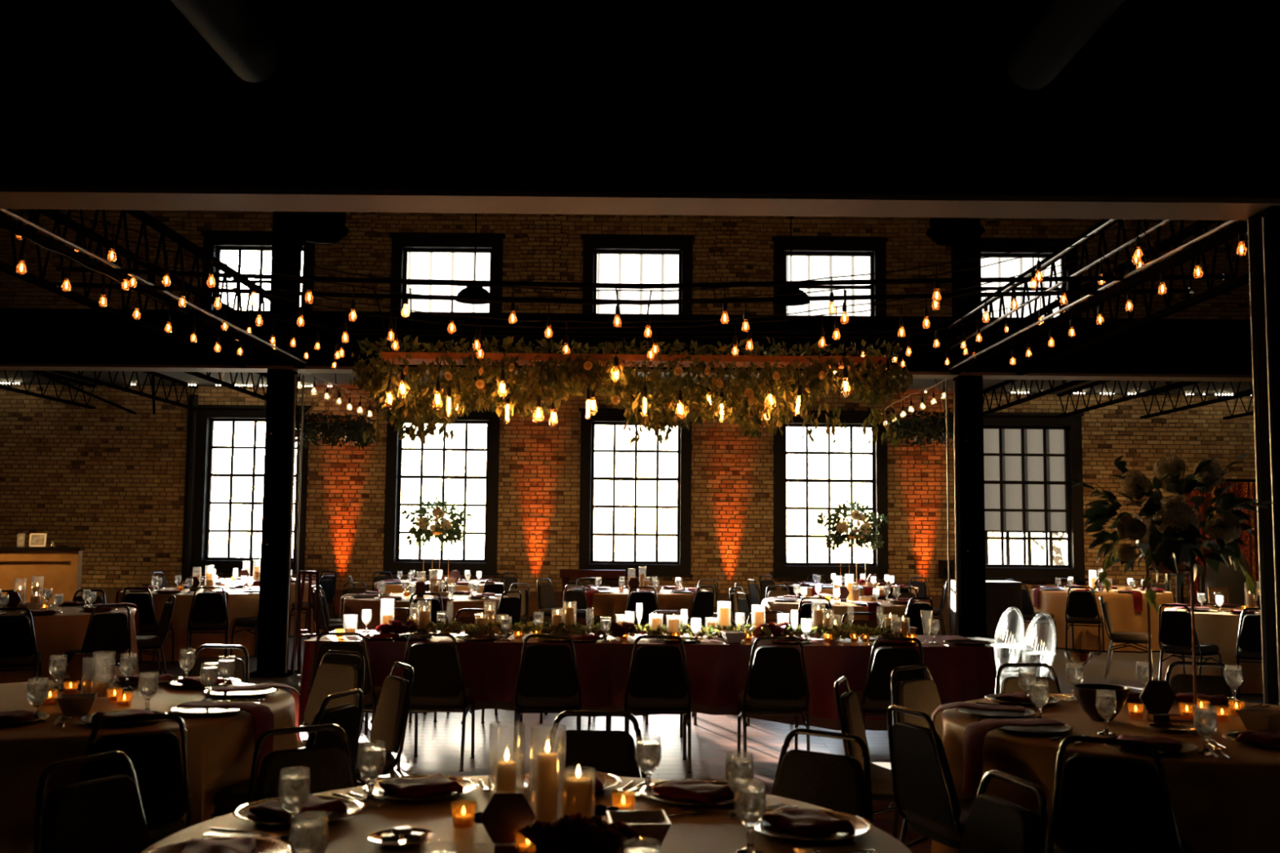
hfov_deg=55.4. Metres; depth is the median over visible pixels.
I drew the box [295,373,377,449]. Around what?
ring chandelier
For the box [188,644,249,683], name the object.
banquet chair
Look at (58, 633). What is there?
tablecloth
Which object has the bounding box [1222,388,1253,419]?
joist
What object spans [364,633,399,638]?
napkin
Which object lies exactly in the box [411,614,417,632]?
pillar candle
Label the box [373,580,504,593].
tablecloth
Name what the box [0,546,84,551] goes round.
countertop
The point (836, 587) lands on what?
pillar candle
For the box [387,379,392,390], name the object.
socket
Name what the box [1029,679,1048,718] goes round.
water goblet
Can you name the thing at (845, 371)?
socket
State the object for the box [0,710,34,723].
napkin
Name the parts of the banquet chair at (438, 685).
leg, leg, panel, frame, backrest, seat, leg, leg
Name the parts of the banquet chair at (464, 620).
leg, backrest, frame, leg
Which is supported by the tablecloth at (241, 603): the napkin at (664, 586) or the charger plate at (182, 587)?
the charger plate at (182, 587)
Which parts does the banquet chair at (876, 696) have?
leg, seat, backrest, panel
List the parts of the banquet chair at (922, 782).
leg, panel, frame, backrest, seat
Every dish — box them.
[368,827,435,846]
[1149,723,1195,732]
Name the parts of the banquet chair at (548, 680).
leg, leg, panel, seat, frame, backrest, leg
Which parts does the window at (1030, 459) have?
shade rail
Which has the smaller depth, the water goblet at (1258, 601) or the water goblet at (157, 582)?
the water goblet at (1258, 601)
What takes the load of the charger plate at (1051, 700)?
on the tablecloth at (1223, 805)
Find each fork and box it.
[50,720,61,730]
[61,720,68,729]
[202,833,281,839]
[208,830,284,835]
[217,699,264,702]
[219,698,265,700]
[338,793,382,805]
[348,791,391,804]
[487,777,496,792]
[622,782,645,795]
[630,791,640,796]
[726,803,782,813]
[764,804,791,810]
[792,848,875,852]
[793,850,837,852]
[975,718,1004,720]
[1048,695,1076,701]
[1073,742,1085,745]
[1197,737,1217,747]
[1208,737,1227,749]
[1240,704,1262,708]
[1246,705,1270,708]
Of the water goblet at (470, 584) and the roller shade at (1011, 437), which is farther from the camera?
the roller shade at (1011, 437)
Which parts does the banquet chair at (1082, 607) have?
leg, leg, panel, frame, seat, leg, leg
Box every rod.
[30,370,136,414]
[151,371,155,414]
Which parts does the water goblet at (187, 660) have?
stem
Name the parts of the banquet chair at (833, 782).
backrest, panel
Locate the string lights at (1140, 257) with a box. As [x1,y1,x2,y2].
[128,246,1142,357]
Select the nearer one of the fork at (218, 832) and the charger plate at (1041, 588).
the fork at (218, 832)
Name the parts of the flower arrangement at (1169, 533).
stem, stem, stem, stem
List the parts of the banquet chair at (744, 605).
panel, backrest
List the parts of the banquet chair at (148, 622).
panel, frame, leg, leg, seat, leg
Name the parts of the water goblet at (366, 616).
stem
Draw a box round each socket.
[19,249,24,261]
[64,268,69,279]
[75,238,79,245]
[101,285,106,295]
[110,239,115,248]
[124,274,128,279]
[134,299,139,308]
[164,264,168,274]
[166,314,170,322]
[180,287,184,296]
[191,324,195,333]
[208,264,213,275]
[215,288,220,297]
[216,335,219,342]
[222,313,226,320]
[238,339,241,346]
[251,282,256,293]
[257,306,261,315]
[291,330,295,337]
[298,306,302,315]
[306,280,311,290]
[340,340,343,347]
[343,322,347,331]
[351,299,355,309]
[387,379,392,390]
[389,320,393,329]
[393,330,397,339]
[400,369,404,380]
[403,293,408,304]
[435,380,439,391]
[446,385,451,396]
[449,311,453,321]
[475,329,479,338]
[478,337,482,347]
[500,368,505,379]
[505,394,509,403]
[511,301,515,311]
[536,395,541,406]
[546,316,551,326]
[564,333,568,343]
[586,388,590,399]
[591,388,595,396]
[613,355,618,366]
[615,304,619,315]
[642,386,647,396]
[645,315,650,325]
[648,339,653,348]
[653,333,657,343]
[677,390,682,400]
[719,391,724,402]
[722,301,727,311]
[733,335,737,345]
[743,310,747,319]
[747,329,751,339]
[796,385,802,395]
[820,327,824,337]
[829,291,834,302]
[834,320,838,328]
[842,302,846,311]
[843,366,848,377]
[899,317,903,326]
[906,338,910,346]
[924,307,928,316]
[933,288,937,297]
[934,279,938,288]
[934,330,937,338]
[977,325,980,333]
[983,302,987,311]
[1010,349,1014,356]
[1012,289,1016,298]
[1026,341,1030,348]
[1031,267,1035,277]
[1036,260,1040,270]
[1039,308,1042,316]
[1048,329,1053,337]
[1061,284,1065,293]
[1070,319,1073,327]
[1097,305,1102,314]
[1098,265,1103,274]
[1126,290,1131,300]
[1133,243,1137,253]
[1135,236,1140,247]
[1137,250,1142,259]
[1160,272,1164,282]
[1195,254,1199,265]
[1238,231,1244,242]
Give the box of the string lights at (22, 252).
[19,235,270,353]
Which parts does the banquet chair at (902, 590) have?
panel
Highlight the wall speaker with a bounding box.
[938,560,955,578]
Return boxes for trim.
[0,208,306,364]
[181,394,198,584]
[947,219,1115,328]
[948,220,1237,369]
[949,219,1172,349]
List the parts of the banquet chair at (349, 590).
backrest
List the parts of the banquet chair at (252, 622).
leg, seat, leg, leg, frame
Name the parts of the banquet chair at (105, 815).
panel, backrest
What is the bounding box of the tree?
[996,532,1066,564]
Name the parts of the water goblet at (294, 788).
stem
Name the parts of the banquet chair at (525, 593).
backrest, seat, panel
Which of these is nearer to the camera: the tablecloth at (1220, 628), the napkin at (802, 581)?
the tablecloth at (1220, 628)
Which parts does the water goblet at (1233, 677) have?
stem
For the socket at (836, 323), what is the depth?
8.26 m
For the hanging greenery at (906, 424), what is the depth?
14.38 m
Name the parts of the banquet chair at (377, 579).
backrest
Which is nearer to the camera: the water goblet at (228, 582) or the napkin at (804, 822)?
the napkin at (804, 822)
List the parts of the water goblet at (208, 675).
stem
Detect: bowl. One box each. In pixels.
[18,603,43,612]
[56,692,97,715]
[202,585,217,591]
[250,576,260,580]
[432,591,449,596]
[444,578,456,583]
[517,813,639,852]
[535,844,620,852]
[605,809,671,852]
[646,586,662,591]
[720,631,745,643]
[860,595,877,601]
[865,582,876,586]
[897,626,917,637]
[1063,650,1093,693]
[1072,683,1128,721]
[1115,586,1131,590]
[1235,707,1279,731]
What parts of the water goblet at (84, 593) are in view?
stem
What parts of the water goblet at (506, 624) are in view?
stem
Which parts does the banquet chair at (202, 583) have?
backrest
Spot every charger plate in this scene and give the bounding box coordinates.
[0,711,48,725]
[19,611,62,615]
[53,675,123,684]
[54,602,91,605]
[77,608,116,612]
[78,711,167,725]
[89,604,127,606]
[110,674,182,684]
[125,589,155,591]
[144,835,291,852]
[153,591,182,593]
[168,677,240,688]
[168,701,243,715]
[174,586,202,588]
[202,591,231,592]
[202,687,278,697]
[219,586,246,588]
[232,795,362,825]
[241,589,259,591]
[350,595,379,597]
[357,634,406,639]
[363,592,391,595]
[363,774,478,800]
[374,597,405,599]
[382,582,402,583]
[387,634,435,639]
[424,597,454,599]
[448,591,475,594]
[455,635,503,640]
[465,596,495,599]
[474,593,502,596]
[515,768,621,793]
[536,637,575,641]
[557,636,604,641]
[571,588,596,591]
[585,586,609,588]
[594,590,615,592]
[640,779,734,805]
[656,636,703,642]
[661,586,683,589]
[669,591,692,592]
[742,808,872,840]
[764,638,811,644]
[770,598,799,601]
[792,584,814,586]
[800,582,822,585]
[812,601,831,604]
[813,595,834,598]
[821,586,834,587]
[850,602,882,605]
[859,596,886,599]
[867,639,916,644]
[888,601,919,604]
[891,599,919,601]
[943,639,992,645]
[954,704,1035,718]
[985,693,1060,705]
[996,718,1072,733]
[1040,588,1065,590]
[1102,735,1199,754]
[1114,591,1132,593]
[1126,691,1140,701]
[1140,590,1166,592]
[1174,693,1240,706]
[1181,608,1213,611]
[1208,604,1240,607]
[1222,731,1279,748]
[1223,610,1260,614]
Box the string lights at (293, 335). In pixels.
[210,288,1062,356]
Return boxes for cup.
[427,529,444,534]
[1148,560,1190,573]
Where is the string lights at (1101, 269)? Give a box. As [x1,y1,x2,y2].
[120,252,1120,353]
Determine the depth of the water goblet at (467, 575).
17.13 m
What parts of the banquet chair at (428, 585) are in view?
panel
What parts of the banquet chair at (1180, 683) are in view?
backrest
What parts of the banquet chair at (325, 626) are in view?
panel, frame, backrest, seat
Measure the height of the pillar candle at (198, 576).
0.174 m
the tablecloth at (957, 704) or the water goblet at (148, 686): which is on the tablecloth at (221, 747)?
the water goblet at (148, 686)
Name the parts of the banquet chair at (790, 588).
panel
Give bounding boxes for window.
[190,404,311,573]
[200,231,315,311]
[380,406,502,575]
[389,233,505,312]
[578,408,693,577]
[581,235,694,314]
[771,237,888,315]
[771,410,891,578]
[980,239,1079,318]
[983,412,1088,581]
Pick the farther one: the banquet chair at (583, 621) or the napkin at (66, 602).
the napkin at (66, 602)
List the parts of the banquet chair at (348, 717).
leg, seat, backrest, frame, panel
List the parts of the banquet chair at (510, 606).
panel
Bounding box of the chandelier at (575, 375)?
[349,285,913,448]
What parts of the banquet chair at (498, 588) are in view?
panel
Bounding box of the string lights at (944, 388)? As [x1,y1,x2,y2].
[881,378,947,417]
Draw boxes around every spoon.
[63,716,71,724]
[164,711,198,716]
[205,832,275,836]
[478,778,493,792]
[611,780,634,793]
[666,808,706,817]
[765,804,786,808]
[1053,694,1077,700]
[1212,747,1231,759]
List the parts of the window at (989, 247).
sash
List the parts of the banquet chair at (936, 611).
seat, leg, backrest, frame, leg, panel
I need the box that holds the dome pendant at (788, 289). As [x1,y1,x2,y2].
[772,0,809,306]
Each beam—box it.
[0,84,1279,220]
[0,313,1253,382]
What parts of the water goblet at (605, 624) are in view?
stem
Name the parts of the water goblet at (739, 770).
stem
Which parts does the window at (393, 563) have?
sash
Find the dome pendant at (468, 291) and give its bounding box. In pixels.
[455,0,492,304]
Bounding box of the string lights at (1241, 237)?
[1010,220,1244,365]
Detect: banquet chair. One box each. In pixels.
[0,590,26,602]
[0,607,41,681]
[33,751,151,852]
[59,604,131,677]
[71,589,105,604]
[76,713,192,845]
[121,586,173,668]
[136,595,175,675]
[151,571,167,587]
[182,576,205,586]
[186,586,228,657]
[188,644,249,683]
[210,688,363,818]
[230,611,258,657]
[247,724,358,803]
[288,574,334,637]
[297,649,364,778]
[298,662,413,786]
[307,632,382,742]
[311,585,342,629]
[314,588,358,633]
[319,570,336,618]
[342,582,367,615]
[349,574,355,587]
[362,608,426,722]
[371,571,393,591]
[395,632,475,771]
[406,592,444,631]
[424,578,448,591]
[433,608,497,723]
[481,578,506,595]
[494,591,521,631]
[500,572,517,595]
[506,582,528,629]
[513,634,582,763]
[537,578,564,621]
[539,608,591,724]
[548,710,646,777]
[564,584,609,625]
[576,577,598,587]
[623,635,692,773]
[625,586,659,626]
[642,610,697,724]
[668,586,714,628]
[697,578,719,613]
[709,582,736,625]
[728,586,746,626]
[736,591,753,626]
[737,636,809,758]
[741,611,798,726]
[747,578,762,610]
[759,575,776,600]
[765,585,790,598]
[770,728,873,826]
[782,581,803,596]
[796,596,835,628]
[806,574,827,583]
[834,675,906,815]
[835,582,860,596]
[841,612,883,631]
[853,637,925,730]
[886,582,911,598]
[886,704,1048,852]
[890,664,942,839]
[891,586,918,599]
[903,596,933,635]
[909,577,927,601]
[933,580,948,635]
[958,769,1048,852]
[995,662,1061,693]
[1021,583,1057,651]
[1047,735,1193,852]
[1055,577,1077,587]
[1065,586,1105,655]
[1099,595,1154,679]
[1151,580,1171,591]
[1158,604,1222,679]
[1164,661,1239,699]
[1235,608,1262,700]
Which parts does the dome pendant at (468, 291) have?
lamp shade, rod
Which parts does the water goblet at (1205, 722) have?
stem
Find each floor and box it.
[0,307,1253,396]
[137,627,1263,852]
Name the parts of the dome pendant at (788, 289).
lamp shade, rod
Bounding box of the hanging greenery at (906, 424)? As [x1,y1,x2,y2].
[882,378,953,447]
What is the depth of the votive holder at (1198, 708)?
5.22 m
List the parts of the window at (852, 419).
sash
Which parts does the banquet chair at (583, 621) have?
leg, frame, backrest, leg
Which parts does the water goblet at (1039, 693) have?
stem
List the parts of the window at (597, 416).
sash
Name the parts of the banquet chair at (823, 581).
backrest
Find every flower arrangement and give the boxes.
[400,494,473,546]
[815,499,889,551]
[1067,452,1276,614]
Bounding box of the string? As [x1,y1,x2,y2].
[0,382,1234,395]
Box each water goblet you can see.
[0,595,8,613]
[26,677,48,722]
[43,590,52,605]
[48,653,66,692]
[53,595,63,613]
[81,591,90,607]
[87,591,96,607]
[119,653,137,690]
[137,671,158,710]
[151,577,158,590]
[155,577,162,590]
[174,577,181,588]
[178,648,195,677]
[186,579,193,592]
[200,662,218,701]
[212,575,217,585]
[217,655,235,686]
[224,578,231,591]
[232,570,238,582]
[240,575,247,589]
[247,578,253,588]
[278,768,310,839]
[289,813,328,852]
[357,739,385,802]
[361,610,372,632]
[377,582,383,595]
[378,582,386,596]
[397,572,402,581]
[402,582,408,594]
[408,573,413,583]
[408,586,416,599]
[409,569,415,581]
[420,844,458,852]
[436,573,442,583]
[436,612,447,633]
[439,582,445,591]
[448,585,455,598]
[465,573,471,582]
[467,582,475,595]
[472,583,479,595]
[476,572,481,582]
[501,617,511,640]
[533,611,543,625]
[595,579,600,589]
[600,617,611,641]
[618,580,624,592]
[619,576,625,588]
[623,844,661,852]
[624,613,634,634]
[635,733,661,795]
[651,576,657,582]
[653,581,658,592]
[676,580,682,589]
[690,617,701,642]
[724,751,753,817]
[734,613,745,626]
[734,781,766,852]
[793,586,799,598]
[800,587,807,600]
[800,619,812,643]
[812,573,817,585]
[814,584,821,597]
[815,576,820,585]
[831,574,835,584]
[833,590,839,604]
[840,577,844,586]
[852,586,857,590]
[860,574,865,579]
[870,577,875,586]
[872,590,879,601]
[883,586,889,600]
[884,576,889,586]
[888,576,894,583]
[890,618,902,637]
[893,589,900,600]
[928,618,939,643]
[1017,667,1035,706]
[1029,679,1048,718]
[1055,578,1061,587]
[1066,579,1072,591]
[1066,662,1083,698]
[1095,689,1116,735]
[1097,581,1103,591]
[1128,579,1135,590]
[1136,661,1153,687]
[1193,705,1217,755]
[1197,595,1204,607]
[1213,593,1221,607]
[1215,595,1223,612]
[1224,664,1243,702]
[1255,595,1260,612]
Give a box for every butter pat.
[381,832,399,841]
[391,825,412,835]
[404,831,425,839]
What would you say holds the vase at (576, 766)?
on the tablecloth at (711, 831)
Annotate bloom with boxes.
[855,578,867,585]
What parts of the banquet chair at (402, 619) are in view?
frame, backrest, leg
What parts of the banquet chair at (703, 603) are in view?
seat, backrest, frame, panel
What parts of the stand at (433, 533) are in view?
leg, leg, leg, leg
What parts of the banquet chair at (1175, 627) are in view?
leg, panel, frame, leg, seat, leg, leg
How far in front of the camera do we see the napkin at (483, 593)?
13.95 m
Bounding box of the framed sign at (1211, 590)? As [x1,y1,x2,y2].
[1207,586,1229,605]
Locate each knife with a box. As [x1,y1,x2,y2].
[52,715,62,726]
[208,826,286,833]
[332,792,382,807]
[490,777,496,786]
[620,780,644,796]
[733,804,798,817]
[976,702,1025,707]
[1048,733,1085,741]
[1060,693,1072,697]
[1203,746,1220,759]
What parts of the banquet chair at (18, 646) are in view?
backrest, panel, seat, leg, leg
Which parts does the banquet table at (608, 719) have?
leg, leg, leg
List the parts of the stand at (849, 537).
leg, leg, leg, leg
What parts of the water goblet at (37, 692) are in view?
stem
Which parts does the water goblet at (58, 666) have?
stem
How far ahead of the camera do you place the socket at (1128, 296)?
8.15 m
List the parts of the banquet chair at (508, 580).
frame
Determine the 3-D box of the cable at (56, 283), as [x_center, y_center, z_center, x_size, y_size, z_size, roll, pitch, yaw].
[-0.113,-0.938,8.612,8.062,0.158,0.038,1,-5,0]
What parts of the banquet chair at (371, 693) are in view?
panel, frame, backrest, seat, leg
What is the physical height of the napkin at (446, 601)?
0.272 m
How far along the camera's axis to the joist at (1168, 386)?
17.29 m
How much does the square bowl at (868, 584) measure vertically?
0.072 m
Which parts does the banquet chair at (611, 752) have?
backrest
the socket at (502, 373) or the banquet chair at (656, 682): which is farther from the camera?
the socket at (502, 373)
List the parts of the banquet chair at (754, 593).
panel, backrest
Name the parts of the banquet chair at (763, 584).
backrest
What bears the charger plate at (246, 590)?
on the tablecloth at (241, 603)
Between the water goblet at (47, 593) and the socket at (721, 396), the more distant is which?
the water goblet at (47, 593)
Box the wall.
[0,208,1256,632]
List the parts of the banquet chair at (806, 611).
backrest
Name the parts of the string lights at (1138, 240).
drop cord, drop cord, drop cord, drop cord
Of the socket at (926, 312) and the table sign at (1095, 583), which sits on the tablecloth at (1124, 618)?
the table sign at (1095, 583)
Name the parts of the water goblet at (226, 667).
stem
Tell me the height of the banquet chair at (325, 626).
0.867 m
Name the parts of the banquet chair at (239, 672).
backrest, panel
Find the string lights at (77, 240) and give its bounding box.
[75,224,1149,335]
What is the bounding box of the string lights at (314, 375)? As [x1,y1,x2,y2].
[297,373,373,415]
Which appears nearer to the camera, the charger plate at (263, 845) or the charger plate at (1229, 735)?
the charger plate at (263, 845)
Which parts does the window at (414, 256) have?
sash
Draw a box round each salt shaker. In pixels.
[471,811,488,844]
[594,804,608,822]
[606,805,618,821]
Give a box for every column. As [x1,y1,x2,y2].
[248,368,304,677]
[265,0,302,545]
[945,375,986,640]
[951,219,981,551]
[1247,205,1279,705]
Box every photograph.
[18,534,23,545]
[31,534,44,545]
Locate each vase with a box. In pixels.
[80,656,104,693]
[91,650,115,698]
[342,613,357,636]
[380,598,395,622]
[416,600,431,632]
[483,600,496,635]
[488,720,525,800]
[528,723,565,826]
[561,765,595,817]
[562,600,577,635]
[751,604,765,639]
[811,600,825,639]
[1244,582,1255,610]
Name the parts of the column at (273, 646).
plate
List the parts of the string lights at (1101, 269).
drop cord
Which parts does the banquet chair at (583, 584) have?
frame, backrest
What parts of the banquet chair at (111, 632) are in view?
seat, backrest, frame, panel, leg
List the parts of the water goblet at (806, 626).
stem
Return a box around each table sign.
[4,591,22,610]
[66,653,101,690]
[187,577,199,591]
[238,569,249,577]
[414,582,426,597]
[448,570,461,582]
[479,791,536,852]
[627,577,639,591]
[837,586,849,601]
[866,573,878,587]
[1093,578,1104,591]
[1138,680,1176,722]
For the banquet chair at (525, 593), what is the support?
on the floor at (439, 743)
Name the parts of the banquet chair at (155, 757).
backrest, panel, seat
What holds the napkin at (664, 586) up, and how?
on the charger plate at (662, 587)
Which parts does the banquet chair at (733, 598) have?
panel, backrest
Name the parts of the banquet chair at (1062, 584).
backrest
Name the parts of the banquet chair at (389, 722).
seat, backrest, leg, frame, panel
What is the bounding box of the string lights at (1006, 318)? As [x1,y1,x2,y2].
[236,308,1008,360]
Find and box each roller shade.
[981,257,1061,317]
[983,428,1066,531]
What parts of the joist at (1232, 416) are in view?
web rod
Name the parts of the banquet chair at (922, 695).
leg, panel, frame, backrest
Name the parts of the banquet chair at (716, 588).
backrest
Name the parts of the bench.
leg, leg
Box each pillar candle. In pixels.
[15,586,24,607]
[31,592,40,604]
[32,583,41,595]
[84,679,99,692]
[95,681,110,697]
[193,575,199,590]
[205,573,212,585]
[206,580,213,585]
[253,565,259,573]
[254,572,260,576]
[344,623,355,632]
[382,610,392,633]
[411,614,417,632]
[418,607,429,633]
[430,577,436,595]
[432,585,439,596]
[475,613,487,635]
[484,606,494,634]
[496,749,516,792]
[535,741,558,825]
[552,609,562,631]
[563,764,592,818]
[564,603,574,635]
[617,616,625,625]
[628,576,634,590]
[639,573,644,590]
[643,580,648,590]
[650,613,661,632]
[667,613,679,636]
[706,617,715,635]
[718,604,728,635]
[753,607,764,638]
[813,604,823,638]
[823,613,831,628]
[831,621,839,639]
[834,585,840,600]
[845,582,852,599]
[852,590,858,600]
[884,613,895,637]
[898,616,907,637]
[1089,577,1095,589]
[1245,591,1253,608]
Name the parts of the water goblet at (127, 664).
stem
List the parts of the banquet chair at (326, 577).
backrest, frame, leg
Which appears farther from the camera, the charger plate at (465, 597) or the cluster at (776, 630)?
the charger plate at (465, 597)
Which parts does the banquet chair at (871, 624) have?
backrest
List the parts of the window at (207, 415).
sash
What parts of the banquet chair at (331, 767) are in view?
panel, backrest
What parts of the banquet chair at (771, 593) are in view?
backrest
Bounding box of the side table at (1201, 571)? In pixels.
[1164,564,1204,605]
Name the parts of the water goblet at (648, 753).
stem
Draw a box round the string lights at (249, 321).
[248,311,976,367]
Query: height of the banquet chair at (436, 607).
0.867 m
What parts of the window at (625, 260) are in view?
sash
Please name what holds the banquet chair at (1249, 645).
on the floor at (439, 743)
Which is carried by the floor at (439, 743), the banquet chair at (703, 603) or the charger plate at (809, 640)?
the banquet chair at (703, 603)
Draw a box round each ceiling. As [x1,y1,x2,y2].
[0,0,1279,96]
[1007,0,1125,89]
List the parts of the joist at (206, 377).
web rod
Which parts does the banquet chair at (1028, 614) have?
panel, frame, leg, seat, leg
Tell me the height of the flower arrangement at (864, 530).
0.753 m
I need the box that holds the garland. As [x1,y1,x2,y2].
[404,617,907,640]
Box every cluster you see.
[375,619,419,634]
[609,622,637,637]
[753,622,793,637]
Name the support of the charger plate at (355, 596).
on the tablecloth at (352, 605)
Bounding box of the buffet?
[950,580,1024,657]
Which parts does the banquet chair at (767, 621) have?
leg, backrest, frame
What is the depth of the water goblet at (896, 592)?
13.48 m
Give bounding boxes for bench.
[560,568,625,607]
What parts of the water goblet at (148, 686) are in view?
stem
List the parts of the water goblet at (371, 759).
stem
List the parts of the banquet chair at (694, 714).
leg, frame, backrest, leg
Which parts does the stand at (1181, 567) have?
leg, leg, leg, leg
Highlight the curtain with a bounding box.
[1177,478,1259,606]
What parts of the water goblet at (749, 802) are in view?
stem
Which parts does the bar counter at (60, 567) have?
panel, frame rail, post, panel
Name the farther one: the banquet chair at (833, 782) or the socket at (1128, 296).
the socket at (1128, 296)
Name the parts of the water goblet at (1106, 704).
stem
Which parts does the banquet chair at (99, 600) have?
backrest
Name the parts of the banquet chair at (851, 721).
frame, panel, backrest, seat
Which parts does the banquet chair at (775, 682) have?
leg, leg, seat, backrest, frame, panel, leg, leg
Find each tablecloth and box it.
[0,604,138,684]
[0,680,297,852]
[118,587,259,661]
[140,774,912,852]
[182,578,321,635]
[299,629,999,730]
[342,592,506,630]
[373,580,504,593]
[564,587,706,631]
[764,596,937,635]
[788,583,919,597]
[930,693,1279,852]
[1023,587,1173,651]
[1158,605,1263,693]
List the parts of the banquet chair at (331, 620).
frame, backrest, seat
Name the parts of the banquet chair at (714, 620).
seat, backrest, frame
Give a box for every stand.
[422,529,448,582]
[840,533,866,586]
[1146,560,1197,723]
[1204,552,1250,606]
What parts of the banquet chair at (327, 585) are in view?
leg, leg, seat, leg, frame, panel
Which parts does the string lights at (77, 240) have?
drop cord, drop cord, drop cord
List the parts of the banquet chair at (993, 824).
backrest, panel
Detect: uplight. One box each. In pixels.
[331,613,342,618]
[528,615,534,624]
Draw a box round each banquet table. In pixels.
[364,712,611,734]
[680,714,683,752]
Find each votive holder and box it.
[44,691,58,702]
[63,681,79,693]
[106,688,122,701]
[115,693,132,706]
[451,804,475,825]
[515,631,523,638]
[515,832,537,852]
[611,794,635,810]
[619,632,628,639]
[745,634,751,640]
[825,635,831,641]
[851,635,857,640]
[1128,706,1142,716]
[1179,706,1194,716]
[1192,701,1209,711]
[1213,707,1231,719]
[1227,702,1244,713]
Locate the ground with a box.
[208,547,1066,564]
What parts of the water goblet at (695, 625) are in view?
stem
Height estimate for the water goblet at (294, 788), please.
0.164 m
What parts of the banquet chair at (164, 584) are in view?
backrest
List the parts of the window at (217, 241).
sash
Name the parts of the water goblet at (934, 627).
stem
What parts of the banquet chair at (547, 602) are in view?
frame, backrest, seat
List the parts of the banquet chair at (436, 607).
panel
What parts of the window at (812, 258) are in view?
sash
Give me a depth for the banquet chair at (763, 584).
18.42 m
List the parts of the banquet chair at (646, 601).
seat, panel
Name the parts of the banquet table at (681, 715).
leg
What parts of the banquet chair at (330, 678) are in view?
seat, backrest, frame, panel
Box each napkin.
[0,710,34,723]
[26,609,55,613]
[61,600,88,604]
[62,673,116,683]
[82,606,111,610]
[92,708,155,721]
[93,602,139,631]
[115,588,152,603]
[118,673,173,682]
[142,586,159,588]
[156,589,179,592]
[177,676,231,685]
[177,700,274,775]
[181,835,255,852]
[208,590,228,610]
[211,682,302,742]
[225,584,248,587]
[248,793,346,821]
[253,580,259,586]
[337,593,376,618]
[356,591,387,594]
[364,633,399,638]
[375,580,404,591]
[378,595,402,598]
[378,773,463,796]
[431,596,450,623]
[453,582,471,583]
[453,591,472,593]
[471,595,490,597]
[473,578,499,582]
[480,580,493,582]
[481,592,495,595]
[530,768,603,789]
[562,586,593,608]
[563,634,599,639]
[582,585,607,587]
[585,589,613,612]
[653,778,735,803]
[662,586,680,587]
[671,589,696,594]
[684,587,699,590]
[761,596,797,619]
[761,807,855,837]
[771,637,805,641]
[782,595,799,597]
[795,581,821,584]
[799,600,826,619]
[811,585,834,596]
[818,593,834,595]
[857,600,879,626]
[859,586,873,595]
[875,637,909,643]
[893,597,928,602]
[893,600,915,603]
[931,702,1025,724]
[960,718,1064,796]
[995,690,1048,702]
[1031,585,1059,589]
[1033,586,1062,607]
[1075,589,1091,591]
[1116,733,1182,751]
[1118,590,1142,611]
[1128,689,1141,698]
[1137,587,1166,591]
[1163,603,1204,611]
[1169,606,1210,610]
[1175,692,1228,703]
[1207,601,1235,605]
[1228,609,1254,613]
[1235,729,1279,745]
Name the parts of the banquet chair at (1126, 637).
frame, backrest, leg, leg, seat, leg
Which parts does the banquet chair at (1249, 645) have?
leg, frame, seat, panel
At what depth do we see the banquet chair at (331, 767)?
3.97 m
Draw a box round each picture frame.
[16,533,25,546]
[28,533,46,546]
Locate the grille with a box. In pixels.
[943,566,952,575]
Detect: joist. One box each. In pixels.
[0,208,245,368]
[0,208,306,368]
[0,369,96,408]
[48,370,198,409]
[184,372,299,411]
[473,375,510,410]
[950,219,1247,374]
[982,379,1088,415]
[1014,220,1249,375]
[1057,380,1198,417]
[1140,381,1253,418]
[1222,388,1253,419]
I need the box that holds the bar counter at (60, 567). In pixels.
[0,546,84,604]
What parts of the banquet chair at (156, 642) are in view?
seat, leg, leg, backrest, frame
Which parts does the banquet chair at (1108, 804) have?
panel, backrest, seat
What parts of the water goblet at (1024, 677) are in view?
stem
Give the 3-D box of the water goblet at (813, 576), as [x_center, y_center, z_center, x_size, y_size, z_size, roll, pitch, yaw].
[2.541,2.224,17.711,0.077,0.164,0.077,-4,-6,40]
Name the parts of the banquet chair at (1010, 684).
panel, backrest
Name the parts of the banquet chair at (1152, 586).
backrest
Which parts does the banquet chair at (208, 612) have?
leg, leg, seat, panel, frame, leg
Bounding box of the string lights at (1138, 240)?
[18,208,1164,324]
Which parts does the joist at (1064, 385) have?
web rod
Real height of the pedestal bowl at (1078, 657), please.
0.194 m
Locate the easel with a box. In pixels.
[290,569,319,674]
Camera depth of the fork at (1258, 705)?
5.44 m
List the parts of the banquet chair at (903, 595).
backrest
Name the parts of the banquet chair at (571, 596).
panel, frame, seat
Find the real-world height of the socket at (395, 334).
0.062 m
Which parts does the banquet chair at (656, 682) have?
leg, backrest, frame, seat, panel, leg, leg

